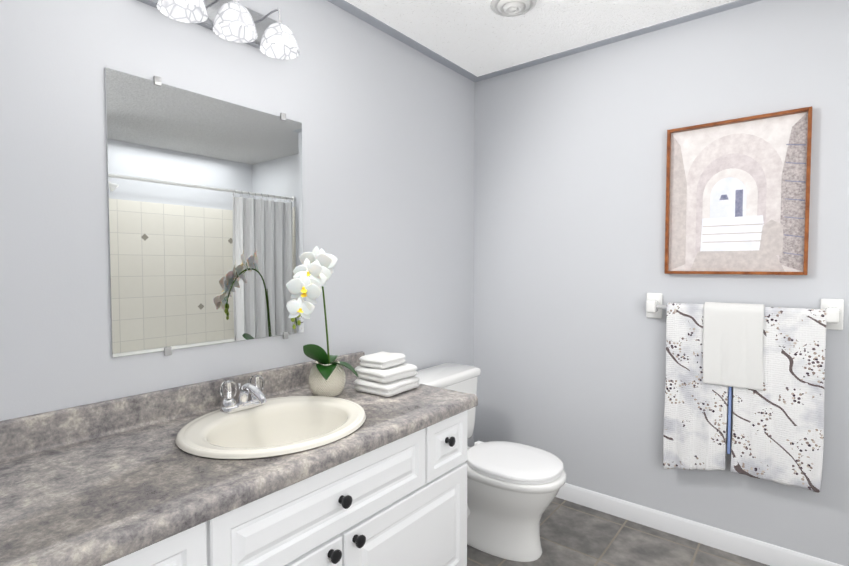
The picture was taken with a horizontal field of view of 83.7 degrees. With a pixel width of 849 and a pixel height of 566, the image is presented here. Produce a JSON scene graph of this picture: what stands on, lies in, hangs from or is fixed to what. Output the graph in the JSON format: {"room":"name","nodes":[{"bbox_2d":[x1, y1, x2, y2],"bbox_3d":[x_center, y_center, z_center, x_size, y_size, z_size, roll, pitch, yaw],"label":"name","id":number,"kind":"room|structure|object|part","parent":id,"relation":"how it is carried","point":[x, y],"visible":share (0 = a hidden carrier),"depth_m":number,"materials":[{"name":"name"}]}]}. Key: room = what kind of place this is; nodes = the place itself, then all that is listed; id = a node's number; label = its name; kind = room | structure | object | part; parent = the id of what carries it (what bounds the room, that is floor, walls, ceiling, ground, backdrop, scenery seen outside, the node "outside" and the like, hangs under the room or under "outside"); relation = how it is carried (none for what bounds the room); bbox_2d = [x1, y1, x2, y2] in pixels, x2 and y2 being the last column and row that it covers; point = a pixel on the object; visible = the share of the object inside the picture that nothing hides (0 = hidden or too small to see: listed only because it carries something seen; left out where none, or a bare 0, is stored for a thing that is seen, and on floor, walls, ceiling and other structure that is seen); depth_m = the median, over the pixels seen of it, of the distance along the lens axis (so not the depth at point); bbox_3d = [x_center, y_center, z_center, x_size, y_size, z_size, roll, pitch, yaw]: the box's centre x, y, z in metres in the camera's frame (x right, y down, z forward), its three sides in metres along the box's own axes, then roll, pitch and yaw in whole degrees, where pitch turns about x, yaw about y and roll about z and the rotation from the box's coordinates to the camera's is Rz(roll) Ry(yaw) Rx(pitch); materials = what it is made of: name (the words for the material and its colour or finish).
{"room":"bathroom","nodes":[
{"label":"bathroom","id":0,"kind":"room"},
{"bbox_2d":[0,0,474,446],"bbox_3d":[-0.711,0.015,1.799,0.133,2.440,4.310,2,3,39],"label":"wall","id":1,"kind":"structure","parent":0,"point":[387,121],"depth_m":1.65,"materials":[{"name":"paint"}]},
{"bbox_3d":[-0.720,-0.215,1.682,0.012,0.894,0.700,2,3,39],"label":"mirror","id":2,"kind":"part","parent":1,"relation":"part of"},
{"bbox_2d":[137,0,299,59],"bbox_3d":[-0.643,-0.910,1.596,0.208,0.168,0.552,2,3,39],"label":"sconce","id":3,"kind":"object","parent":1,"relation":"attached to","point":[235,21],"visible":1,"depth_m":1.61,"materials":[{"name":"white glass"}]},
{"bbox_3d":[-0.731,-0.866,1.432,0.138,0.092,0.138,2,3,39],"label":"lamp shade","id":4,"kind":"part","parent":3,"relation":"part of","materials":[{"name":"white glass"}]},
{"bbox_3d":[-0.731,-0.857,1.432,0.034,0.034,0.034,2,3,39],"label":"bulb","id":5,"kind":"part","parent":3,"relation":"part of","materials":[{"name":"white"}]},
{"bbox_3d":[-0.625,-0.871,1.564,0.138,0.092,0.138,2,3,39],"label":"lamp shade","id":6,"kind":"part","parent":3,"relation":"part of","materials":[{"name":"white glass"}]},
{"bbox_3d":[-0.560,-0.978,1.727,0.116,0.023,0.009,2,3,39],"label":"arm","id":7,"kind":"part","parent":3,"relation":"part of"},
{"bbox_3d":[-0.518,-0.949,1.694,0.026,0.058,0.026,2,3,39],"label":"stem","id":8,"kind":"part","parent":3,"relation":"part of","materials":[{"name":"silver metal"}]},
{"bbox_3d":[-0.518,-0.876,1.697,0.138,0.092,0.138,2,3,39],"label":"lamp shade","id":9,"kind":"part","parent":3,"relation":"part of","materials":[{"name":"white glass"}]},
{"bbox_2d":[345,0,736,76],"bbox_3d":[0.617,-1.215,0.685,3.540,0.100,4.310,2,3,39],"label":"ceiling","id":10,"kind":"structure","parent":0,"point":[477,38],"depth_m":2.23,"materials":[{"name":"white paint"}]},
{"bbox_2d":[327,0,480,81],"bbox_3d":[-0.795,-1.194,1.520,0.055,0.004,3.600,2,3,39],"label":"trim","id":11,"kind":"structure","parent":10,"relation":"attached to","point":[373,21],"depth_m":2.35,"materials":[{"name":"paint"}]},
{"bbox_2d":[490,0,536,16],"bbox_3d":[0.385,-1.197,2.055,0.200,0.036,0.200,2,3,39],"label":"ceiling vent","id":12,"kind":"object","parent":10,"relation":"in","point":[509,8],"visible":1,"depth_m":2.05,"materials":[{"name":"white plastic"}]},
{"bbox_2d":[478,0,760,79],"bbox_3d":[1.017,-1.224,2.337,1.745,0.004,0.055,2,3,39],"label":"trim","id":13,"kind":"structure","parent":10,"relation":"attached to","point":[703,13],"depth_m":2.35,"materials":[{"name":"paint"}]},
{"bbox_2d":[467,497,768,565],"bbox_3d":[0.617,1.323,0.779,3.540,0.100,4.310,2,3,39],"label":"floor","id":14,"kind":"structure","parent":0,"point":[573,534],"depth_m":2.20,"materials":[{"name":"tile"}]},
{"bbox_2d":[0,351,477,565],"bbox_3d":[-0.667,0.797,1.275,0.647,0.916,1.985,2,3,39],"label":"bathroom vanity","id":15,"kind":"object","parent":14,"relation":"on","point":[282,466],"visible":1,"depth_m":1.30,"materials":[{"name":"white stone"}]},
{"bbox_3d":[-0.663,0.629,0.826,0.020,0.205,0.572,2,3,39],"label":"drawer","id":16,"kind":"part","parent":15,"relation":"part of","materials":[{"name":"white wood"}]},
{"bbox_2d":[220,375,266,412],"bbox_3d":[-0.581,0.377,1.592,0.162,0.101,0.160,2,3,39],"label":"faucet","id":17,"kind":"object","parent":15,"relation":"on","point":[257,401],"depth_m":1.59,"materials":[{"name":"silver metal"}]},
{"bbox_2d":[175,396,365,458],"bbox_3d":[-0.465,0.507,1.503,0.524,0.158,0.584,2,3,39],"label":"sink","id":18,"kind":"object","parent":15,"relation":"in","point":[283,427],"depth_m":1.56,"materials":[{"name":"beige ceramic"}]},
{"bbox_3d":[-0.359,0.936,1.216,0.020,0.418,0.382,2,3,39],"label":"door","id":19,"kind":"part","parent":15,"relation":"part of","materials":[{"name":"white wood"}]},
{"bbox_2d":[286,246,357,396],"bbox_3d":[-0.396,0.150,1.758,0.200,0.571,0.322,2,3,39],"label":"orchid","id":20,"kind":"object","parent":15,"relation":"on","point":[311,277],"visible":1,"depth_m":1.71,"materials":[{"name":"plant"}]},
{"bbox_3d":[-0.410,0.136,1.742,0.046,0.377,0.186,2,3,39],"label":"stem","id":21,"kind":"part","parent":20,"relation":"part of","materials":[{"name":"green"}]},
{"bbox_3d":[-0.377,0.369,1.838,0.140,0.128,0.140,2,3,39],"label":"pot","id":22,"kind":"part","parent":20,"relation":"part of","materials":[{"name":"ceramic"}]},
{"bbox_3d":[-0.248,0.751,1.306,0.032,0.036,0.036,2,3,39],"label":"knob","id":23,"kind":"part","parent":15,"relation":"part of","materials":[{"name":"black metal"}]},
{"bbox_3d":[-0.223,0.613,1.332,0.032,0.036,0.036,2,3,39],"label":"knob","id":24,"kind":"part","parent":15,"relation":"part of","materials":[{"name":"black metal"}]},
{"bbox_3d":[-0.191,0.748,1.377,0.032,0.036,0.036,2,3,39],"label":"knob","id":25,"kind":"part","parent":15,"relation":"part of","materials":[{"name":"black metal"}]},
{"bbox_2d":[354,351,419,396],"bbox_3d":[-0.150,0.359,1.913,0.201,0.140,0.220,2,3,39],"label":"folded towels","id":26,"kind":"object","parent":15,"relation":"on","point":[384,374],"visible":1,"depth_m":1.85,"materials":[{"name":"white fabric"}]},
{"bbox_3d":[-0.036,0.921,1.617,0.020,0.418,0.633,2,3,39],"label":"door","id":27,"kind":"part","parent":15,"relation":"part of","materials":[{"name":"white wood"}]},
{"bbox_3d":[0.083,0.595,1.753,0.020,0.205,0.253,2,3,39],"label":"drawer","id":28,"kind":"part","parent":15,"relation":"part of","materials":[{"name":"white wood"}]},
{"bbox_3d":[0.093,0.575,1.724,0.032,0.036,0.036,2,3,39],"label":"knob","id":29,"kind":"part","parent":15,"relation":"part of","materials":[{"name":"black metal"}]},
{"bbox_2d":[415,363,565,561],"bbox_3d":[0.289,0.841,2.318,0.831,0.751,0.568,2,3,39],"label":"toilet","id":30,"kind":"object","parent":14,"relation":"on","point":[513,488],"visible":0.65,"depth_m":2.11,"materials":[{"name":"white ceramic"}]},
{"bbox_3d":[0.066,0.482,2.449,0.237,0.043,0.512,2,3,39],"label":"tank lid","id":31,"kind":"part","parent":30,"relation":"part of","materials":[{"name":"white ceramic"}]},
{"bbox_3d":[0.065,0.671,2.457,0.217,0.336,0.490,2,3,39],"label":"tank","id":32,"kind":"part","parent":30,"relation":"part of","materials":[{"name":"white ceramic"}]},
{"bbox_3d":[0.409,0.828,2.186,0.442,0.014,0.366,2,3,39],"label":"seat","id":33,"kind":"part","parent":30,"relation":"part of","materials":[{"name":"white plastic"}]},
{"bbox_3d":[0.409,0.811,2.186,0.450,0.018,0.374,2,3,39],"label":"lid","id":34,"kind":"part","parent":30,"relation":"part of","materials":[{"name":"white plastic"}]},
{"bbox_3d":[0.372,1.028,2.223,0.575,0.384,0.378,2,3,39],"label":"bowl","id":35,"kind":"part","parent":30,"relation":"part of","materials":[{"name":"white ceramic"}]},
{"bbox_2d":[473,0,848,565],"bbox_3d":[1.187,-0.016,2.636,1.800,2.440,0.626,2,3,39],"label":"wall","id":36,"kind":"structure","parent":0,"point":[570,158],"depth_m":2.32,"materials":[{"name":"paint"}]},
{"bbox_3d":[1.162,-0.384,2.262,0.013,0.680,0.035,2,3,39],"label":"frame","id":37,"kind":"part","parent":36,"relation":"part of","materials":[{"name":"brown wood"}]},
{"bbox_2d":[556,483,842,565],"bbox_3d":[1.008,1.166,2.458,1.800,0.090,0.014,2,3,39],"label":"baseboard","id":38,"kind":"structure","parent":36,"relation":"attached to","point":[744,546],"depth_m":2.24,"materials":[{"name":"white wood"}]},
{"bbox_3d":[1.365,-0.045,2.112,0.506,0.013,0.035,2,3,39],"label":"frame","id":39,"kind":"part","parent":36,"relation":"part of","materials":[{"name":"brown wood"}]},
{"bbox_3d":[1.365,-0.378,2.100,0.532,0.680,0.035,2,3,39],"label":"picture","id":40,"kind":"part","parent":36,"relation":"part of"},
{"bbox_3d":[1.365,-0.712,2.087,0.506,0.013,0.035,2,3,39],"label":"frame","id":41,"kind":"part","parent":36,"relation":"part of","materials":[{"name":"brown wood"}]},
{"bbox_2d":[646,293,843,492],"bbox_3d":[1.356,0.472,2.095,0.732,0.829,0.103,2,3,39],"label":"towel rail","id":42,"kind":"object","parent":36,"relation":"attached to","point":[767,364],"visible":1,"depth_m":2.02,"materials":[{"name":"white fabric"}]},
{"bbox_3d":[1.099,0.112,2.289,0.044,0.060,0.074,2,3,39],"label":"post","id":43,"kind":"part","parent":42,"relation":"part of","materials":[{"name":"white ceramic"}]},
{"bbox_3d":[1.126,0.111,2.323,0.072,0.124,0.015,2,3,39],"label":"plate","id":44,"kind":"part","parent":42,"relation":"part of","materials":[{"name":"white ceramic"}]},
{"bbox_2d":[663,303,728,470],"bbox_3d":[1.240,0.491,2.168,0.259,0.792,0.053,2,3,39],"label":"towel","id":45,"kind":"object","parent":42,"relation":"hanging from","point":[696,411],"depth_m":2.15,"materials":[{"name":"white fabric"}]},
{"bbox_3d":[1.344,0.510,2.084,0.012,0.490,0.014,2,3,39],"label":"blue trim","id":46,"kind":"part","parent":42,"relation":"part of","materials":[{"name":"blue"}]},
{"bbox_2d":[703,302,764,390],"bbox_3d":[1.350,0.268,2.072,0.225,0.364,0.075,2,3,39],"label":"hand towel","id":47,"kind":"object","parent":42,"relation":"hanging from","point":[733,333],"depth_m":2.04,"materials":[{"name":"white fabric"}]},
{"bbox_2d":[730,307,826,492],"bbox_3d":[1.470,0.467,1.981,0.313,0.733,0.056,2,3,39],"label":"towel","id":48,"kind":"object","parent":42,"relation":"hanging from","point":[777,354],"depth_m":1.96,"materials":[{"name":"white fabric"}]},
{"bbox_3d":[1.640,0.126,1.909,0.072,0.124,0.015,2,3,39],"label":"plate","id":49,"kind":"part","parent":42,"relation":"part of","materials":[{"name":"white ceramic"}]},
{"bbox_3d":[1.614,0.127,1.876,0.044,0.060,0.074,2,3,39],"label":"post","id":50,"kind":"part","parent":42,"relation":"part of","materials":[{"name":"white ceramic"}]},
{"bbox_3d":[1.567,-0.372,1.937,0.013,0.680,0.035,2,3,39],"label":"frame","id":51,"kind":"part","parent":36,"relation":"part of","materials":[{"name":"brown wood"}]}
]}

